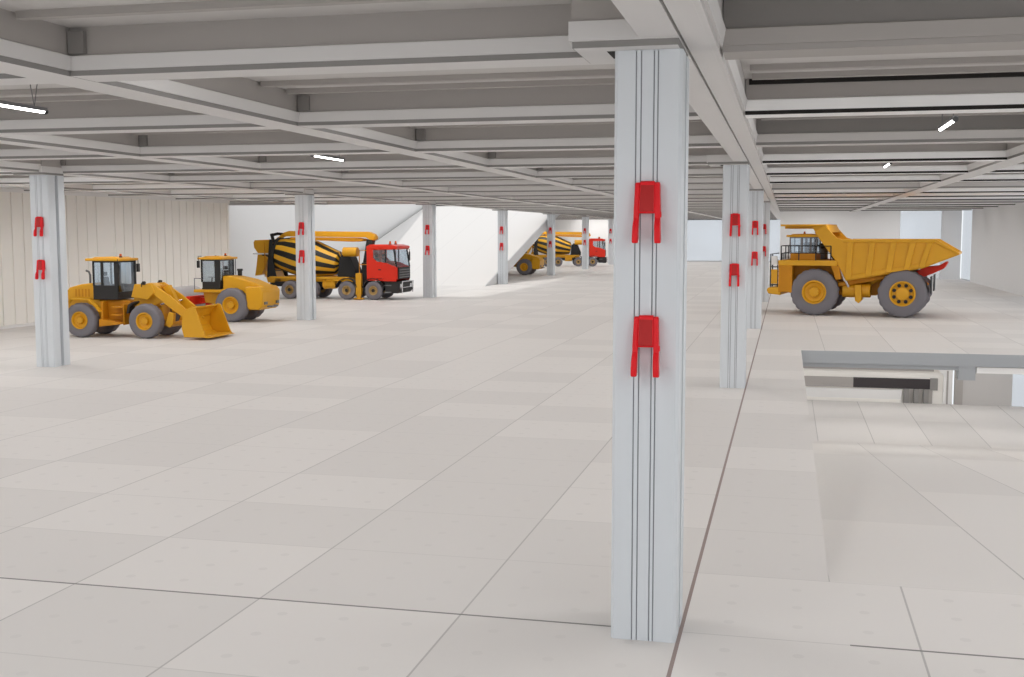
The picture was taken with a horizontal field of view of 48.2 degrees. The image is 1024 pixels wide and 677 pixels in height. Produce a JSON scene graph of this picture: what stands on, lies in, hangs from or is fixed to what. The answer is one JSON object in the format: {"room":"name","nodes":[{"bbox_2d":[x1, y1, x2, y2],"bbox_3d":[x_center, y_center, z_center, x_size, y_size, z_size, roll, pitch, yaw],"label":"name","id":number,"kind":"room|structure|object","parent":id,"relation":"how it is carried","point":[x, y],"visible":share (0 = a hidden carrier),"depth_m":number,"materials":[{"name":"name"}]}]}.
{"room":"warehouse","nodes":[
{"label":"warehouse","id":0,"kind":"room"},
{"bbox_2d":[0,187,229,325],"bbox_3d":[-20.095,-3.775,53.965,0.450,6.220,28.250,1,5,13],"label":"wall","id":1,"kind":"structure","parent":0,"point":[167,235],"depth_m":56.20,"materials":[{"name":"white"}]},
{"bbox_2d":[0,322,34,329],"bbox_3d":[-19.852,-1.039,54.237,0.230,0.120,28.000,1,5,13],"label":"baseboard","id":2,"kind":"structure","parent":1,"relation":"attached to","point":[31,323],"depth_m":48.81,"materials":[{"name":"white paint"}]},
{"bbox_2d":[220,199,421,287],"bbox_3d":[-6.914,-10.424,118.309,4.100,7.600,104.200,1,5,13],"label":"wall","id":3,"kind":"structure","parent":0,"point":[248,224],"depth_m":85.65,"materials":[{"name":"white paint"}]},
{"bbox_2d":[357,206,546,285],"bbox_3d":[-3.985,-10.602,106.849,13.700,9.451,41.000,1,5,13],"label":"wall","id":4,"kind":"structure","parent":0,"point":[466,237],"depth_m":100.59,"materials":[{"name":"white paint"}]},
{"bbox_2d":[485,214,558,285],"bbox_3d":[2.717,-10.451,105.280,0.070,9.435,40.950,1,5,13],"label":"trim","id":5,"kind":"structure","parent":4,"relation":"attached to","point":[522,250],"depth_m":98.11,"materials":[{"name":"grey paint"}]},
{"bbox_2d":[0,261,1023,676],"bbox_3d":[6.222,-3.160,79.788,55.000,0.400,174.000,1,5,13],"label":"floor","id":6,"kind":"structure","parent":0,"point":[406,484],"depth_m":16.94,"materials":[{"name":"tile"}]},
{"bbox_2d":[29,175,69,366],"bbox_3d":[-13.908,-2.026,34.492,0.640,5.710,0.800,1,5,13],"label":"column","id":7,"kind":"structure","parent":6,"relation":"on","point":[47,202],"depth_m":34.23,"materials":[{"name":"grey metal"}]},
{"bbox_2d":[11,160,63,175],"bbox_3d":[-14.140,-5.172,34.133,1.025,0.620,1.040,1,5,13],"label":"beam","id":8,"kind":"structure","parent":7,"relation":"on","point":[48,167],"depth_m":33.83,"materials":[{"name":"grey metal"}]},
{"bbox_2d":[33,217,43,235],"bbox_3d":[-14.012,-3.315,33.898,0.270,0.586,0.165,1,5,13],"label":"bracket","id":9,"kind":"object","parent":7,"relation":"attached to","point":[39,222],"visible":1,"depth_m":33.88,"materials":[{"name":"red metal"}]},
{"bbox_2d":[35,260,44,278],"bbox_3d":[-14.011,-2.050,34.014,0.270,0.586,0.165,1,5,13],"label":"bracket","id":10,"kind":"object","parent":7,"relation":"attached to","point":[40,265],"visible":1,"depth_m":33.98,"materials":[{"name":"red metal"}]},
{"bbox_2d":[68,254,233,338],"bbox_3d":[-14.105,-1.675,44.305,6.265,3.194,2.180,1,5,12],"label":"wheel loader","id":11,"kind":"object","parent":6,"relation":"on","point":[155,309],"visible":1,"depth_m":43.93,"materials":[{"name":"yellow metal"}]},
{"bbox_2d":[75,289,89,296],"bbox_3d":[-16.470,-1.816,44.795,0.630,0.300,1.138,1,5,12],"label":"hood vent","id":12,"kind":"object","parent":11,"relation":"attached to","point":[78,292],"depth_m":44.25,"materials":[{"name":"yellow metal"}]},
{"bbox_2d":[68,282,100,304],"bbox_3d":[-16.544,-1.778,44.814,1.220,0.869,1.120,1,5,12],"label":"hood","id":13,"kind":"object","parent":11,"relation":"attached to","point":[89,290],"depth_m":44.25,"materials":[{"name":"yellow paint"}]},
{"bbox_2d":[173,253,279,321],"bbox_3d":[-13.559,-2.369,52.551,5.817,3.070,2.480,1,5,13],"label":"roller","id":14,"kind":"object","parent":6,"relation":"on","point":[240,297],"visible":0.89,"depth_m":51.71,"materials":[{"name":"yellow metal"}]},
{"bbox_2d":[223,275,274,293],"bbox_3d":[-11.959,-2.455,52.158,2.067,0.810,1.160,1,5,13],"label":"hood","id":15,"kind":"object","parent":14,"relation":"attached to","point":[240,282],"depth_m":51.72,"materials":[{"name":"yellow paint"}]},
{"bbox_2d":[295,195,315,319],"bbox_3d":[-9.512,-3.721,52.796,0.640,5.710,0.800,1,5,13],"label":"column","id":16,"kind":"structure","parent":6,"relation":"on","point":[304,204],"depth_m":52.50,"materials":[{"name":"grey metal"}]},
{"bbox_2d":[284,189,313,195],"bbox_3d":[-9.744,-6.866,52.436,1.025,0.620,1.040,1,5,13],"label":"beam","id":17,"kind":"structure","parent":16,"relation":"on","point":[306,191],"depth_m":52.06,"materials":[{"name":"grey metal"}]},
{"bbox_2d":[298,222,303,234],"bbox_3d":[-9.615,-5.010,52.201,0.270,0.586,0.165,1,5,13],"label":"bracket","id":18,"kind":"object","parent":16,"relation":"attached to","point":[301,224],"visible":1,"depth_m":52.17,"materials":[{"name":"red metal"}]},
{"bbox_2d":[298,250,304,262],"bbox_3d":[-9.614,-3.745,52.318,0.270,0.586,0.165,1,5,13],"label":"bracket","id":19,"kind":"object","parent":16,"relation":"attached to","point":[301,252],"visible":1,"depth_m":52.29,"materials":[{"name":"red plastic"}]},
{"bbox_2d":[253,231,413,299],"bbox_3d":[-11.047,-4.531,70.179,9.855,4.113,2.800,1,5,13],"label":"truck","id":20,"kind":"object","parent":6,"relation":"on","point":[379,276],"visible":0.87,"depth_m":69.45,"materials":[{"name":"multicoloured"}]},
{"bbox_2d":[398,266,409,278],"bbox_3d":[-6.503,-3.973,69.139,0.110,0.700,2.100,1,5,13],"label":"radiator grille","id":21,"kind":"object","parent":20,"relation":"attached to","point":[403,272],"depth_m":69.02,"materials":[{"name":"grey plastic"}]},
{"bbox_2d":[422,205,436,297],"bbox_3d":[-5.116,-5.416,71.099,0.640,5.710,0.800,1,5,13],"label":"column","id":22,"kind":"structure","parent":6,"relation":"on","point":[429,211],"depth_m":70.79,"materials":[{"name":"grey metal"}]},
{"bbox_2d":[415,201,435,204],"bbox_3d":[-5.348,-8.561,70.740,1.025,0.620,1.040,1,5,13],"label":"beam","id":23,"kind":"structure","parent":22,"relation":"on","point":[430,202],"depth_m":70.31,"materials":[{"name":"grey metal"}]},
{"bbox_2d":[498,210,507,283],"bbox_3d":[-0.719,-7.111,89.402,0.640,5.710,0.800,1,5,13],"label":"column","id":24,"kind":"structure","parent":6,"relation":"on","point":[502,215],"depth_m":89.07,"materials":[{"name":"grey metal"}]},
{"bbox_2d":[492,208,507,210],"bbox_3d":[-0.952,-10.256,89.043,1.025,0.620,1.040,1,5,13],"label":"beam","id":25,"kind":"structure","parent":24,"relation":"on","point":[506,209],"depth_m":88.77,"materials":[{"name":"grey metal"}]},
{"bbox_2d":[513,252,544,274],"bbox_3d":[0.239,-7.629,109.355,5.817,3.070,2.480,1,5,15],"label":"roller","id":26,"kind":"object","parent":6,"relation":"on","point":[528,263],"visible":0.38,"depth_m":108.15,"materials":[{"name":"metal"}]},
{"bbox_2d":[519,253,541,260],"bbox_3d":[1.825,-7.710,108.907,2.067,0.810,1.160,1,5,15],"label":"hood","id":27,"kind":"object","parent":26,"relation":"attached to","point":[527,256],"depth_m":108.42,"materials":[{"name":"yellow paint"}]},
{"bbox_2d":[547,214,554,274],"bbox_3d":[3.677,-8.805,107.706,0.640,5.710,0.800,1,5,13],"label":"column","id":28,"kind":"structure","parent":6,"relation":"on","point":[550,217],"depth_m":107.36,"materials":[{"name":"grey metal"}]},
{"bbox_2d":[527,232,607,265],"bbox_3d":[6.422,-10.683,136.607,9.855,4.113,2.800,0,5,-1],"label":"truck","id":29,"kind":"object","parent":6,"relation":"on","point":[563,247],"visible":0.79,"depth_m":135.64,"materials":[{"name":"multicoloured metal"}]},
{"bbox_2d":[582,217,588,268],"bbox_3d":[8.073,-10.500,126.009,0.640,5.710,0.800,1,5,13],"label":"column","id":30,"kind":"structure","parent":6,"relation":"on","point":[585,220],"depth_m":125.67,"materials":[{"name":"grey metal"}]},
{"bbox_2d":[608,219,613,264],"bbox_3d":[12.469,-12.195,144.312,0.640,5.710,0.800,1,5,13],"label":"column","id":31,"kind":"structure","parent":6,"relation":"on","point":[610,221],"depth_m":143.98,"materials":[{"name":"grey metal"}]},
{"bbox_2d":[611,48,689,642],"bbox_3d":[1.377,0.096,11.398,0.640,5.710,0.800,1,5,13],"label":"column","id":32,"kind":"structure","parent":6,"relation":"on","point":[651,139],"depth_m":11.03,"materials":[{"name":"grey metal"}]},
{"bbox_2d":[568,0,688,63],"bbox_3d":[1.144,-3.050,11.039,1.025,0.620,1.040,1,5,13],"label":"beam","id":33,"kind":"structure","parent":32,"relation":"on","point":[597,29],"depth_m":10.63,"materials":[{"name":"grey"}]},
{"bbox_2d":[630,315,659,377],"bbox_3d":[1.274,0.072,10.920,0.270,0.586,0.165,1,5,13],"label":"bracket","id":34,"kind":"object","parent":32,"relation":"attached to","point":[646,327],"visible":1,"depth_m":10.89,"materials":[{"name":"red metal"}]},
{"bbox_2d":[632,181,661,242],"bbox_3d":[1.273,-1.193,10.803,0.270,0.586,0.165,1,5,13],"label":"bracket","id":35,"kind":"object","parent":32,"relation":"attached to","point":[647,197],"visible":1,"depth_m":10.77,"materials":[{"name":"red metal"}]},
{"bbox_2d":[720,165,749,387],"bbox_3d":[5.773,-1.599,29.701,0.640,5.710,0.800,1,5,13],"label":"column","id":36,"kind":"structure","parent":6,"relation":"on","point":[733,329],"depth_m":29.33,"materials":[{"name":"grey metal"}]},
{"bbox_2d":[707,148,748,166],"bbox_3d":[5.541,-4.745,29.342,1.025,0.620,1.040,1,5,13],"label":"beam","id":37,"kind":"structure","parent":36,"relation":"on","point":[716,157],"depth_m":28.93,"materials":[{"name":"grey"}]},
{"bbox_2d":[729,263,739,286],"bbox_3d":[5.670,-1.623,29.224,0.270,0.586,0.165,1,5,13],"label":"bracket","id":38,"kind":"object","parent":36,"relation":"attached to","point":[734,267],"visible":1,"depth_m":29.20,"materials":[{"name":"red plastic"}]},
{"bbox_2d":[729,213,740,235],"bbox_3d":[5.669,-2.888,29.107,0.270,0.586,0.165,1,5,13],"label":"bracket","id":39,"kind":"object","parent":36,"relation":"attached to","point":[735,217],"visible":1,"depth_m":29.07,"materials":[{"name":"red plastic"}]},
{"bbox_2d":[747,191,763,328],"bbox_3d":[10.169,-3.294,48.005,0.640,5.710,0.800,1,5,13],"label":"column","id":40,"kind":"structure","parent":6,"relation":"on","point":[756,198],"depth_m":47.63,"materials":[{"name":"grey metal"}]},
{"bbox_2d":[751,251,757,265],"bbox_3d":[10.067,-3.318,47.527,0.270,0.586,0.165,1,5,13],"label":"bracket","id":41,"kind":"object","parent":40,"relation":"attached to","point":[754,253],"visible":1,"depth_m":47.49,"materials":[{"name":"red plastic"}]},
{"bbox_2d":[752,221,757,234],"bbox_3d":[10.066,-4.583,47.410,0.270,0.586,0.165,1,5,13],"label":"bracket","id":42,"kind":"object","parent":40,"relation":"attached to","point":[754,223],"visible":1,"depth_m":47.38,"materials":[{"name":"red plastic"}]},
{"bbox_2d":[749,184,763,190],"bbox_3d":[9.937,-6.439,47.645,1.025,0.620,1.040,1,5,13],"label":"beam","id":43,"kind":"structure","parent":40,"relation":"on","point":[751,188],"depth_m":47.16,"materials":[{"name":"grey metal"}]},
{"bbox_2d":[762,202,769,301],"bbox_3d":[14.565,-4.989,66.308,0.640,5.710,0.800,1,5,13],"label":"column","id":44,"kind":"structure","parent":6,"relation":"on","point":[766,216],"depth_m":65.90,"materials":[{"name":"grey metal"}]},
{"bbox_2d":[767,224,961,317],"bbox_3d":[17.290,-3.395,56.179,8.763,4.384,4.180,2,6,23],"label":"dump truck","id":45,"kind":"object","parent":6,"relation":"on","point":[887,269],"visible":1,"depth_m":54.69,"materials":[{"name":"yellow metal"}]},
{"bbox_2d":[801,350,1023,380],"bbox_3d":[14.748,0.915,38.249,19.000,0.875,0.620,1,5,13],"label":"trim","id":46,"kind":"structure","parent":6,"relation":"attached to","point":[965,365],"depth_m":38.25,"materials":[{"name":"grey"}]},
{"bbox_2d":[976,367,1023,374],"bbox_3d":[19.631,1.123,37.013,8.720,0.200,0.380,1,5,13],"label":"trim","id":47,"kind":"structure","parent":6,"relation":"attached to","point":[986,370],"depth_m":37.68,"materials":[{"name":"white"}]},
{"bbox_2d":[0,0,1023,205],"bbox_3d":[7.767,-10.469,85.623,55.000,0.580,166.330,1,5,13],"label":"ceiling","id":48,"kind":"structure","parent":0,"point":[67,13],"depth_m":15.85,"materials":[{"name":"concrete"}]},
{"bbox_2d":[0,171,12,174],"bbox_3d":[-21.147,-5.440,36.560,14.100,0.560,0.650,1,5,13],"label":"beam","id":49,"kind":"structure","parent":48,"relation":"attached to","point":[1,172],"depth_m":34.96,"materials":[{"name":"grey metal"}]},
{"bbox_2d":[0,84,47,114],"bbox_3d":[-7.651,-3.694,17.191,0.098,0.458,2.070,1,5,13],"label":"lamp","id":50,"kind":"object","parent":48,"relation":"hanging from","point":[7,104],"visible":0.93,"depth_m":17.70,"materials":[{"name":"white plastic"}]},
{"bbox_2d":[0,175,150,184],"bbox_3d":[-19.682,-6.005,42.661,14.100,0.560,0.650,1,5,13],"label":"beam","id":51,"kind":"structure","parent":48,"relation":"attached to","point":[4,179],"depth_m":41.59,"materials":[{"name":"grey metal"}]},
{"bbox_2d":[0,183,234,190],"bbox_3d":[-18.216,-6.570,48.763,14.100,0.560,0.650,1,5,13],"label":"beam","id":52,"kind":"structure","parent":48,"relation":"attached to","point":[127,186],"depth_m":47.82,"materials":[{"name":"grey metal"}]},
{"bbox_2d":[0,184,326,204],"bbox_3d":[-19.686,-5.883,41.357,0.700,0.563,66.000,1,5,13],"label":"beam","id":53,"kind":"structure","parent":48,"relation":"attached to","point":[80,187],"depth_m":53.45,"materials":[{"name":"grey metal"}]},
{"bbox_2d":[82,189,284,195],"bbox_3d":[-16.751,-7.135,54.864,14.100,0.560,0.650,1,5,13],"label":"beam","id":54,"kind":"structure","parent":48,"relation":"attached to","point":[236,191],"depth_m":54.00,"materials":[{"name":"grey"}]},
{"bbox_2d":[168,195,341,199],"bbox_3d":[-15.285,-7.700,60.965,14.100,0.560,0.650,1,5,13],"label":"beam","id":55,"kind":"structure","parent":48,"relation":"attached to","point":[234,196],"depth_m":60.21,"materials":[{"name":"grey metal"}]},
{"bbox_2d":[223,198,381,202],"bbox_3d":[-13.820,-8.265,67.066,14.100,0.560,0.650,1,5,13],"label":"beam","id":56,"kind":"structure","parent":48,"relation":"attached to","point":[322,199],"depth_m":65.98,"materials":[{"name":"grey metal"}]},
{"bbox_2d":[0,160,605,217],"bbox_3d":[-1.451,-10.084,86.670,0.800,0.564,163.000,1,5,13],"label":"beam","id":57,"kind":"structure","parent":48,"relation":"attached to","point":[5,165],"depth_m":40.60,"materials":[{"name":"grey metal"}]},
{"bbox_2d":[0,133,613,212],"bbox_3d":[4.958,-9.949,85.143,0.680,0.563,163.000,1,5,13],"label":"beam","id":58,"kind":"structure","parent":48,"relation":"attached to","point":[125,145],"depth_m":28.50,"materials":[{"name":"grey"}]},
{"bbox_2d":[0,4,614,85],"bbox_3d":[-8.230,-3.377,14.117,19.950,0.560,0.680,1,5,13],"label":"beam","id":59,"kind":"structure","parent":48,"relation":"attached to","point":[537,35],"depth_m":12.40,"materials":[{"name":"grey concrete"}]},
{"bbox_2d":[310,155,344,161],"bbox_3d":[-4.720,-4.824,29.393,0.098,0.458,2.070,1,5,13],"label":"lamp","id":60,"kind":"object","parent":48,"relation":"hanging from","point":[339,158],"visible":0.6,"depth_m":29.45,"materials":[{"name":"grey plastic"}]},
{"bbox_2d":[229,201,443,205],"bbox_3d":[-7.113,-11.011,94.113,14.700,1.040,43.650,1,5,13],"label":"beam","id":61,"kind":"structure","parent":48,"relation":"attached to","point":[382,202],"depth_m":72.81,"materials":[{"name":"grey metal"}]},
{"bbox_2d":[0,84,700,135],"bbox_3d":[-6.765,-3.942,20.218,19.950,0.560,0.680,1,5,13],"label":"beam","id":62,"kind":"structure","parent":48,"relation":"attached to","point":[582,103],"depth_m":18.91,"materials":[{"name":"grey concrete"}]},
{"bbox_2d":[0,8,721,218],"bbox_3d":[11.571,-9.808,83.567,0.680,0.563,163.000,1,5,13],"label":"beam","id":63,"kind":"structure","parent":48,"relation":"attached to","point":[32,49],"depth_m":16.52,"materials":[{"name":"grey"}]},
{"bbox_2d":[0,122,722,160],"bbox_3d":[-5.299,-4.507,26.320,19.950,0.560,0.680,1,5,13],"label":"beam","id":64,"kind":"structure","parent":48,"relation":"attached to","point":[585,136],"depth_m":25.66,"materials":[{"name":"grey metal"}]},
{"bbox_2d":[60,148,707,173],"bbox_3d":[-3.834,-5.072,32.421,19.950,0.560,0.680,1,5,13],"label":"beam","id":65,"kind":"structure","parent":48,"relation":"attached to","point":[696,156],"depth_m":32.18,"materials":[{"name":"grey metal"}]},
{"bbox_2d":[168,165,722,182],"bbox_3d":[-2.369,-5.636,38.522,19.950,0.560,0.680,1,5,13],"label":"beam","id":66,"kind":"structure","parent":48,"relation":"attached to","point":[693,170],"depth_m":38.43,"materials":[{"name":"grey metal"}]},
{"bbox_2d":[249,176,749,188],"bbox_3d":[-0.903,-6.201,44.623,19.950,0.560,0.680,1,5,13],"label":"beam","id":67,"kind":"structure","parent":48,"relation":"attached to","point":[711,180],"depth_m":44.61,"materials":[{"name":"grey metal"}]},
{"bbox_2d":[313,184,722,193],"bbox_3d":[0.562,-6.766,50.724,19.950,0.560,0.680,1,5,13],"label":"beam","id":68,"kind":"structure","parent":48,"relation":"attached to","point":[719,187],"depth_m":50.89,"materials":[{"name":"grey metal"}]},
{"bbox_2d":[362,190,722,197],"bbox_3d":[2.028,-7.331,56.825,19.950,0.560,0.680,1,5,13],"label":"beam","id":69,"kind":"structure","parent":48,"relation":"attached to","point":[505,194],"depth_m":57.05,"materials":[{"name":"grey metal"}]},
{"bbox_2d":[402,195,722,200],"bbox_3d":[3.493,-7.896,62.926,19.950,0.560,0.680,1,5,13],"label":"beam","id":70,"kind":"structure","parent":48,"relation":"attached to","point":[689,196],"depth_m":63.10,"materials":[{"name":"grey metal"}]},
{"bbox_2d":[557,217,596,217],"bbox_3d":[3.765,-15.044,140.279,14.100,0.560,0.650,1,5,13],"label":"beam","id":71,"kind":"structure","parent":48,"relation":"attached to","point":[557,217],"depth_m":139.14,"materials":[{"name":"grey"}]},
{"bbox_2d":[435,199,722,203],"bbox_3d":[4.958,-8.461,69.027,19.950,0.560,0.680,1,5,13],"label":"beam","id":72,"kind":"structure","parent":48,"relation":"attached to","point":[689,200],"depth_m":69.34,"materials":[{"name":"grey metal"}]},
{"bbox_2d":[555,219,607,219],"bbox_3d":[8.161,-16.739,158.582,14.100,0.560,0.650,1,5,13],"label":"beam","id":73,"kind":"structure","parent":48,"relation":"attached to","point":[555,219],"depth_m":158.11,"materials":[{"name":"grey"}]},
{"bbox_2d":[463,202,721,205],"bbox_3d":[6.424,-9.026,75.128,19.950,0.560,0.680,1,5,13],"label":"beam","id":74,"kind":"structure","parent":48,"relation":"attached to","point":[689,203],"depth_m":75.63,"materials":[{"name":"grey"}]},
{"bbox_2d":[486,205,721,207],"bbox_3d":[7.889,-9.591,81.229,19.950,0.560,0.680,1,5,13],"label":"beam","id":75,"kind":"structure","parent":48,"relation":"attached to","point":[577,206],"depth_m":82.00,"materials":[{"name":"grey metal"}]},
{"bbox_2d":[508,207,721,209],"bbox_3d":[9.355,-10.156,87.330,19.950,0.560,0.680,1,5,13],"label":"beam","id":76,"kind":"structure","parent":48,"relation":"attached to","point":[594,207],"depth_m":88.20,"materials":[{"name":"grey"}]},
{"bbox_2d":[525,209,721,210],"bbox_3d":[10.820,-10.721,93.432,19.950,0.560,0.680,1,5,13],"label":"beam","id":77,"kind":"structure","parent":48,"relation":"attached to","point":[558,209],"depth_m":94.42,"materials":[{"name":"grey metal"}]},
{"bbox_2d":[541,210,721,211],"bbox_3d":[12.286,-11.286,99.533,19.950,0.560,0.680,1,5,13],"label":"beam","id":78,"kind":"structure","parent":48,"relation":"attached to","point":[692,210],"depth_m":100.25,"materials":[{"name":"grey metal"}]},
{"bbox_2d":[598,216,721,216],"bbox_3d":[19.613,-14.110,130.038,19.950,0.560,0.680,1,5,13],"label":"beam","id":79,"kind":"structure","parent":48,"relation":"attached to","point":[598,216],"depth_m":129.57,"materials":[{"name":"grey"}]},
{"bbox_2d":[555,211,771,213],"bbox_3d":[13.751,-11.851,105.634,19.950,0.560,0.680,1,5,13],"label":"beam","id":80,"kind":"structure","parent":48,"relation":"attached to","point":[770,211],"depth_m":107.01,"materials":[{"name":"grey"}]},
{"bbox_2d":[567,213,772,214],"bbox_3d":[15.216,-12.416,111.735,19.950,0.560,0.680,1,5,13],"label":"beam","id":81,"kind":"structure","parent":48,"relation":"attached to","point":[579,213],"depth_m":113.05,"materials":[{"name":"grey metal"}]},
{"bbox_2d":[579,214,772,215],"bbox_3d":[16.682,-12.981,117.836,19.950,0.560,0.680,1,5,13],"label":"beam","id":82,"kind":"structure","parent":48,"relation":"attached to","point":[593,214],"depth_m":117.24,"materials":[{"name":"grey"}]},
{"bbox_2d":[589,215,773,215],"bbox_3d":[18.147,-13.546,123.937,19.950,0.560,0.680,1,5,13],"label":"beam","id":83,"kind":"structure","parent":48,"relation":"attached to","point":[589,215],"depth_m":123.44,"materials":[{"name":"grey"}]},
{"bbox_2d":[611,0,777,219],"bbox_3d":[18.477,-9.661,81.922,0.420,0.564,163.000,1,5,13],"label":"beam","id":84,"kind":"structure","parent":48,"relation":"attached to","point":[615,2],"depth_m":10.32,"materials":[{"name":"grey"}]},
{"bbox_2d":[616,0,779,219],"bbox_3d":[18.647,-9.532,81.893,0.570,0.316,163.000,1,5,13],"label":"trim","id":85,"kind":"structure","parent":84,"relation":"attached to","point":[709,93],"depth_m":12.99,"materials":[{"name":"white paint"}]},
{"bbox_2d":[688,219,721,219],"bbox_3d":[26.940,-16.935,160.544,19.950,0.560,0.680,1,5,13],"label":"beam","id":86,"kind":"structure","parent":48,"relation":"attached to","point":[688,219],"depth_m":160.29,"materials":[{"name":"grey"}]},
{"bbox_2d":[688,217,775,217],"bbox_3d":[22.544,-15.240,142.240,19.950,0.560,0.680,1,5,13],"label":"beam","id":87,"kind":"structure","parent":48,"relation":"attached to","point":[688,217],"depth_m":141.70,"materials":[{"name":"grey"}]},
{"bbox_2d":[692,0,780,214],"bbox_3d":[18.878,-9.653,81.827,0.335,0.564,163.000,1,5,13],"label":"beam","id":88,"kind":"structure","parent":48,"relation":"attached to","point":[710,12],"depth_m":13.17,"materials":[{"name":"concrete"}]},
{"bbox_2d":[723,0,1023,59],"bbox_3d":[9.586,-3.000,9.888,15.260,0.560,0.650,1,5,13],"label":"beam","id":89,"kind":"structure","parent":48,"relation":"attached to","point":[755,29],"depth_m":11.10,"materials":[{"name":"grey"}]},
{"bbox_2d":[780,209,971,210],"bbox_3d":[30.102,-10.909,95.304,15.260,0.560,0.650,1,5,13],"label":"beam","id":90,"kind":"structure","parent":48,"relation":"attached to","point":[864,209],"depth_m":94.73,"materials":[{"name":"grey metal"}]},
{"bbox_2d":[779,207,982,209],"bbox_3d":[28.636,-10.344,89.203,15.260,0.560,0.650,1,5,13],"label":"beam","id":91,"kind":"structure","parent":48,"relation":"attached to","point":[918,207],"depth_m":88.93,"materials":[{"name":"grey metal"}]},
{"bbox_2d":[745,72,1023,117],"bbox_3d":[11.051,-3.565,15.989,15.260,0.560,0.650,1,5,13],"label":"beam","id":92,"kind":"structure","parent":48,"relation":"attached to","point":[1002,91],"depth_m":17.02,"materials":[{"name":"grey"}]},
{"bbox_2d":[762,143,1006,163],"bbox_3d":[13.982,-4.695,28.192,15.260,0.560,0.650,1,5,13],"label":"beam","id":93,"kind":"structure","parent":48,"relation":"attached to","point":[967,151],"depth_m":29.02,"materials":[{"name":"grey metal"}]},
{"bbox_2d":[778,205,997,207],"bbox_3d":[27.171,-9.779,83.102,15.260,0.560,0.650,1,5,13],"label":"beam","id":94,"kind":"structure","parent":48,"relation":"attached to","point":[931,205],"depth_m":82.86,"materials":[{"name":"grey metal"}]},
{"bbox_2d":[756,114,1023,146],"bbox_3d":[12.517,-4.130,22.091,15.260,0.560,0.650,1,5,13],"label":"beam","id":95,"kind":"structure","parent":48,"relation":"attached to","point":[977,128],"depth_m":22.99,"materials":[{"name":"grey metal"}]},
{"bbox_2d":[767,161,1023,175],"bbox_3d":[15.448,-5.260,34.293,15.260,0.560,0.650,1,5,13],"label":"beam","id":96,"kind":"structure","parent":48,"relation":"attached to","point":[897,167],"depth_m":35.03,"materials":[{"name":"grey metal"}]},
{"bbox_2d":[778,203,1014,205],"bbox_3d":[25.705,-9.214,77.000,15.260,0.560,0.650,1,5,13],"label":"beam","id":97,"kind":"structure","parent":48,"relation":"attached to","point":[892,204],"depth_m":76.69,"materials":[{"name":"grey metal"}]},
{"bbox_2d":[770,173,1023,183],"bbox_3d":[16.913,-5.825,40.394,15.260,0.560,0.650,1,5,13],"label":"beam","id":98,"kind":"structure","parent":48,"relation":"attached to","point":[987,177],"depth_m":41.00,"materials":[{"name":"grey metal"}]},
{"bbox_2d":[772,181,1023,189],"bbox_3d":[18.378,-6.390,46.495,15.260,0.560,0.650,1,5,13],"label":"beam","id":99,"kind":"structure","parent":48,"relation":"attached to","point":[1008,184],"depth_m":46.96,"materials":[{"name":"grey metal"}]},
{"bbox_2d":[774,188,1023,194],"bbox_3d":[19.844,-6.955,52.596,15.260,0.560,0.650,1,5,13],"label":"beam","id":100,"kind":"structure","parent":48,"relation":"attached to","point":[942,190],"depth_m":52.94,"materials":[{"name":"grey"}]},
{"bbox_2d":[775,193,1023,198],"bbox_3d":[21.309,-7.520,58.697,15.260,0.560,0.650,1,5,13],"label":"beam","id":101,"kind":"structure","parent":48,"relation":"attached to","point":[929,194],"depth_m":58.89,"materials":[{"name":"grey metal"}]},
{"bbox_2d":[776,197,1023,201],"bbox_3d":[22.775,-8.085,64.798,15.260,0.560,0.650,1,5,13],"label":"beam","id":102,"kind":"structure","parent":48,"relation":"attached to","point":[917,198],"depth_m":64.68,"materials":[{"name":"grey metal"}]},
{"bbox_2d":[777,200,1023,203],"bbox_3d":[24.240,-8.649,70.899,15.260,0.560,0.650,1,5,13],"label":"beam","id":103,"kind":"structure","parent":48,"relation":"attached to","point":[944,201],"depth_m":70.60,"materials":[{"name":"grey metal"}]},
{"bbox_2d":[850,142,1023,211],"bbox_3d":[17.957,-6.788,50.819,0.700,0.563,102.000,1,5,13],"label":"beam","id":104,"kind":"structure","parent":48,"relation":"attached to","point":[1014,152],"depth_m":34.37,"materials":[{"name":"grey metal"}]},
{"bbox_2d":[937,113,958,131],"bbox_3d":[7.790,-4.010,20.475,0.098,0.458,2.070,1,5,13],"label":"lamp","id":105,"kind":"object","parent":48,"relation":"hanging from","point":[953,118],"visible":0.84,"depth_m":20.29,"materials":[{"name":"grey plastic"}]},
{"bbox_2d":[529,220,607,260],"bbox_3d":[11.480,-13.927,161.324,19.000,6.630,0.300,1,5,13],"label":"wall","id":106,"kind":"structure","parent":0,"point":[597,228],"depth_m":161.41,"materials":[{"name":"white paint"}]},
{"bbox_2d":[780,210,961,278],"bbox_3d":[31.137,-8.273,99.972,15.100,6.630,0.400,1,5,13],"label":"wall","id":107,"kind":"structure","parent":0,"point":[859,224],"depth_m":99.66,"materials":[{"name":"white paint"}]},
{"bbox_2d":[803,366,1012,405],"bbox_3d":[16.634,1.357,55.918,14.500,4.180,0.500,1,5,13],"label":"wall","id":108,"kind":"structure","parent":0,"point":[924,386],"depth_m":55.44,"materials":[{"name":"white paint"}]},
{"bbox_2d":[807,400,1023,448],"bbox_3d":[17.440,3.819,49.808,19.000,0.400,11.500,1,5,13],"label":"floor","id":109,"kind":"structure","parent":0,"point":[978,426],"depth_m":49.09,"materials":[{"name":"tile"}]},
{"bbox_2d":[812,441,1023,594],"bbox_3d":[11.931,3.709,28.227,9.180,4.600,32.843,1,5,13],"label":"floor","id":110,"kind":"structure","parent":0,"point":[918,516],"depth_m":20.25,"materials":[{"name":"tile"}]},
{"bbox_2d":[970,203,1023,295],"bbox_3d":[34.718,-6.608,81.918,0.300,6.630,22.000,1,5,13],"label":"wall","id":111,"kind":"structure","parent":0,"point":[997,239],"depth_m":80.51,"materials":[{"name":"white paint"}]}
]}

